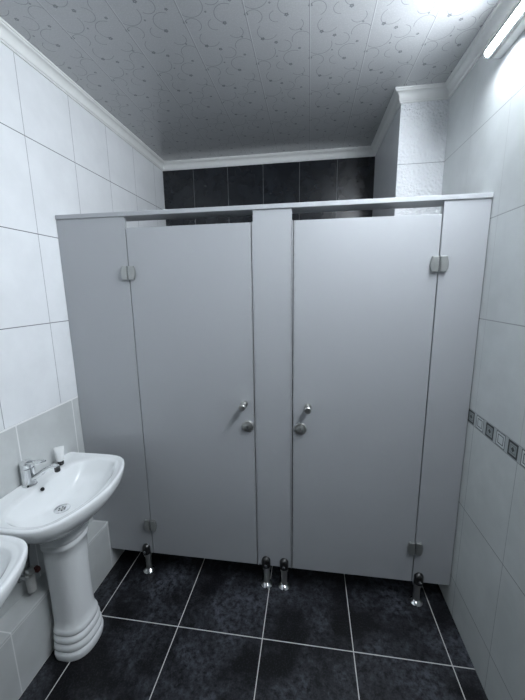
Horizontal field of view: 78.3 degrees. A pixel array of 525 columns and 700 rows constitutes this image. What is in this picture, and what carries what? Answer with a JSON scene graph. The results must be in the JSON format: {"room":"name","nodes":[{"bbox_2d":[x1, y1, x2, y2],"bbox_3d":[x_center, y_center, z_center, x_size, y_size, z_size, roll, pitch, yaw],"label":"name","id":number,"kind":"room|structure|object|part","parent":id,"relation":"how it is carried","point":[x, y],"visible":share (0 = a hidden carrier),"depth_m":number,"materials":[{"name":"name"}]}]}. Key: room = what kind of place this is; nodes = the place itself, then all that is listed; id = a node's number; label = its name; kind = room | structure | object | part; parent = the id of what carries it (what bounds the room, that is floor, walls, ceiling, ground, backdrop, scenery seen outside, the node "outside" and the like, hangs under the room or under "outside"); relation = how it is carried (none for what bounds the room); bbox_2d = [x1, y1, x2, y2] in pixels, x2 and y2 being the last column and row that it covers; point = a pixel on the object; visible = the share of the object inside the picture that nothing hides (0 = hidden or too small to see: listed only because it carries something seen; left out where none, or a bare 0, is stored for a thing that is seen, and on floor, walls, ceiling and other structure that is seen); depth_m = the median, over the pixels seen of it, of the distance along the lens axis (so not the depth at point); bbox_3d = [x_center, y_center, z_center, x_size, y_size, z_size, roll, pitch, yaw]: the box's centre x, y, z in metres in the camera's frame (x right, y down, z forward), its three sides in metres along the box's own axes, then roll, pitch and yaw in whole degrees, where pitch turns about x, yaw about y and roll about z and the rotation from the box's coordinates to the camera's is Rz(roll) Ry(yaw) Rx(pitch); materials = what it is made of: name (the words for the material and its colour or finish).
{"room":"public restroom","nodes":[
{"label":"public restroom","id":0,"kind":"room"},
{"bbox_2d":[0,520,123,699],"bbox_3d":[-1.106,1.354,0.907,0.096,0.310,4.694,1,11,8],"label":"wall","id":1,"kind":"structure","parent":0,"point":[26,629],"depth_m":1.40,"materials":[{"name":"tile"}]},
{"bbox_2d":[0,42,165,618],"bbox_3d":[-1.229,0.178,0.703,0.120,2.700,4.694,1,11,8],"label":"wall","id":2,"kind":"structure","parent":0,"point":[56,158],"depth_m":1.52,"materials":[{"name":"grey tile"}]},
{"bbox_2d":[0,17,164,170],"bbox_3d":[-1.166,-1.117,0.448,0.042,0.062,4.694,1,11,8],"label":"trim","id":3,"kind":"structure","parent":2,"relation":"attached to","point":[9,36],"depth_m":1.64,"materials":[{"name":"white plastic"}]},
{"bbox_2d":[0,0,498,160],"bbox_3d":[-0.205,-1.184,0.293,2.228,0.100,4.934,1,11,8],"label":"ceiling","id":4,"kind":"structure","parent":0,"point":[190,79],"depth_m":1.51,"materials":[{"name":"plastic"}]},
{"bbox_2d":[19,464,487,699],"bbox_3d":[-0.167,1.568,0.809,2.228,0.100,4.934,1,11,8],"label":"floor","id":5,"kind":"structure","parent":0,"point":[190,628],"depth_m":1.53,"materials":[{"name":"black tile"}]},
{"bbox_2d":[0,534,27,607],"bbox_3d":[-0.941,1.036,0.924,0.406,0.924,0.561,1,11,8],"label":"pedestal sink","id":6,"kind":"object","parent":5,"relation":"on","point":[13,550],"visible":1,"depth_m":1.04,"materials":[{"name":"white ceramic"}]},
{"bbox_2d":[0,452,124,661],"bbox_3d":[-0.859,0.931,1.478,0.406,0.924,0.561,1,11,8],"label":"pedestal sink","id":7,"kind":"object","parent":5,"relation":"on","point":[52,508],"visible":0.98,"depth_m":1.43,"materials":[{"name":"white ceramic"}]},
{"bbox_2d":[17,545,40,592],"bbox_3d":[-1.037,0.911,1.427,0.070,0.319,0.088,1,11,8],"label":"water valve","id":8,"kind":"object","parent":7,"relation":"attached to","point":[28,575],"visible":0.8,"depth_m":1.41,"materials":[{"name":"silver metal"}]},
{"bbox_3d":[-1.018,0.989,1.450,0.030,0.030,0.026,1,11,8],"label":"handle","id":9,"kind":"part","parent":8,"relation":"part of","materials":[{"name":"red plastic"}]},
{"bbox_2d":[19,459,60,488],"bbox_3d":[-0.972,0.539,1.413,0.190,0.126,0.059,1,11,8],"label":"faucet","id":10,"kind":"object","parent":7,"relation":"on","point":[29,479],"depth_m":1.41,"materials":[{"name":"silver metal"}]},
{"bbox_2d":[53,446,63,465],"bbox_3d":[-0.998,0.520,1.586,0.034,0.094,0.034,1,11,8],"label":"tube","id":11,"kind":"object","parent":7,"relation":"on","point":[58,451],"visible":0.94,"depth_m":1.58,"materials":[{"name":"white plastic"}]},
{"bbox_2d":[0,452,124,544],"bbox_3d":[-0.862,0.682,1.431,0.406,0.181,0.561,1,11,8],"label":"basin","id":12,"kind":"object","parent":7,"relation":"in","point":[52,508],"depth_m":1.41,"materials":[{"name":"white ceramic"}]},
{"bbox_2d":[56,217,154,573],"bbox_3d":[-0.831,0.334,1.764,0.362,1.992,0.070,1,11,8],"label":"panel","id":13,"kind":"object","parent":5,"relation":"on","point":[93,251],"visible":1,"depth_m":1.71,"materials":[{"name":"grey laminate"}]},
{"bbox_3d":[-0.677,1.246,1.916,0.043,0.116,0.043,1,11,8],"label":"leg","id":14,"kind":"part","parent":13,"relation":"part of","materials":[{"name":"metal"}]},
{"bbox_2d":[121,222,257,563],"bbox_3d":[-0.368,0.308,1.660,0.653,1.811,0.080,1,11,8],"label":"door","id":15,"kind":"structure","parent":13,"relation":"attached to","point":[192,287],"depth_m":1.65,"materials":[{"name":"grey laminate"}]},
{"bbox_3d":[-0.642,-0.380,1.586,0.033,0.066,0.014,1,11,8],"label":"hinge plate","id":16,"kind":"part","parent":15,"relation":"part of","materials":[{"name":"metal"}]},
{"bbox_3d":[-0.624,1.006,1.845,0.033,0.066,0.014,1,11,8],"label":"hinge plate","id":17,"kind":"part","parent":15,"relation":"part of","materials":[{"name":"metal"}]},
{"bbox_3d":[-0.097,0.280,1.606,0.036,0.036,0.062,1,11,8],"label":"knob","id":18,"kind":"part","parent":15,"relation":"part of","materials":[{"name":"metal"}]},
{"bbox_2d":[55,192,493,220],"bbox_3d":[-0.036,-0.653,1.506,1.984,0.020,0.118,1,11,8],"label":"rail","id":19,"kind":"object","parent":13,"relation":"on","point":[435,200],"visible":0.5,"depth_m":1.45,"materials":[{"name":"silver metal"}]},
{"bbox_2d":[251,208,292,590],"bbox_3d":[0.057,0.346,1.635,0.188,1.992,0.070,1,11,8],"label":"panel","id":20,"kind":"object","parent":5,"relation":"on","point":[272,229],"visible":1,"depth_m":1.60,"materials":[{"name":"grey laminate"}]},
{"bbox_3d":[0.023,1.255,1.814,0.043,0.116,0.043,1,11,8],"label":"leg","id":21,"kind":"part","parent":20,"relation":"part of","materials":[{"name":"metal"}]},
{"bbox_3d":[0.121,1.256,1.800,0.043,0.116,0.043,1,11,8],"label":"leg","id":22,"kind":"part","parent":20,"relation":"part of","materials":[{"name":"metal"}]},
{"bbox_2d":[409,198,491,606],"bbox_3d":[0.859,0.357,1.519,0.187,1.992,0.070,1,11,8],"label":"panel","id":23,"kind":"object","parent":5,"relation":"on","point":[465,223],"visible":1,"depth_m":1.47,"materials":[{"name":"grey laminate"}]},
{"bbox_2d":[292,214,448,580],"bbox_3d":[0.475,0.319,1.538,0.660,1.811,0.080,1,11,8],"label":"door","id":24,"kind":"structure","parent":23,"relation":"attached to","point":[364,288],"depth_m":1.53,"materials":[{"name":"grey laminate"}]},
{"bbox_3d":[0.219,0.285,1.560,0.036,0.036,0.062,1,11,8],"label":"knob","id":25,"kind":"part","parent":24,"relation":"part of","materials":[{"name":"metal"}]},
{"bbox_3d":[0.796,1.010,1.636,0.033,0.066,0.014,1,11,8],"label":"hinge plate","id":26,"kind":"part","parent":24,"relation":"part of","materials":[{"name":"metal"}]},
{"bbox_3d":[0.778,-0.369,1.378,0.033,0.066,0.014,1,11,8],"label":"hinge plate","id":27,"kind":"part","parent":24,"relation":"part of","materials":[{"name":"metal"}]},
{"bbox_3d":[0.813,1.266,1.699,0.043,0.116,0.043,1,11,8],"label":"leg","id":28,"kind":"part","parent":23,"relation":"part of","materials":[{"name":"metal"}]},
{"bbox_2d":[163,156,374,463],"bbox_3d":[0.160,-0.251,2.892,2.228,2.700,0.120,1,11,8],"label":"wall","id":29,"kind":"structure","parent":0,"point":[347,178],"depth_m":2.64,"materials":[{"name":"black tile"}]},
{"bbox_2d":[163,146,373,170],"bbox_3d":[0.007,-1.534,2.588,1.738,0.062,0.042,1,11,8],"label":"trim","id":30,"kind":"structure","parent":29,"relation":"attached to","point":[361,151],"depth_m":2.58,"materials":[{"name":"white plastic"}]},
{"bbox_2d":[372,99,448,216],"bbox_3d":[0.959,-0.161,2.354,0.250,2.700,0.728,1,11,8],"label":"wall column","id":31,"kind":"structure","parent":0,"point":[409,160],"depth_m":1.83,"materials":[{"name":"white tile"}]},
{"bbox_2d":[371,88,400,155],"bbox_3d":[0.794,-1.456,2.112,0.042,0.062,0.770,1,11,8],"label":"trim","id":32,"kind":"structure","parent":31,"relation":"attached to","point":[394,104],"depth_m":2.02,"materials":[{"name":"white plastic"}]},
{"bbox_2d":[396,82,448,103],"bbox_3d":[0.865,-1.387,1.740,0.292,0.062,0.042,1,11,8],"label":"trim","id":33,"kind":"structure","parent":31,"relation":"attached to","point":[435,91],"depth_m":1.74,"materials":[{"name":"white plastic"}]},
{"bbox_2d":[438,0,524,699],"bbox_3d":[0.857,0.206,0.400,0.120,2.700,4.694,1,11,8],"label":"wall","id":34,"kind":"structure","parent":0,"point":[484,597],"depth_m":1.28,"materials":[{"name":"white tile"}]},
{"bbox_2d":[445,0,521,98],"bbox_3d":[0.707,-1.024,-0.185,0.042,0.062,3.966,1,11,8],"label":"trim","id":35,"kind":"structure","parent":34,"relation":"attached to","point":[503,9],"depth_m":1.38,"materials":[{"name":"white plastic"}]},
{"bbox_2d":[483,0,524,59],"bbox_3d":[0.799,-1.030,0.535,0.066,0.040,1.525,1,11,8],"label":"tube light","id":36,"kind":"object","parent":34,"relation":"attached to","point":[513,28],"visible":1,"depth_m":1.16,"materials":[{"name":"white plastic"}]}
]}

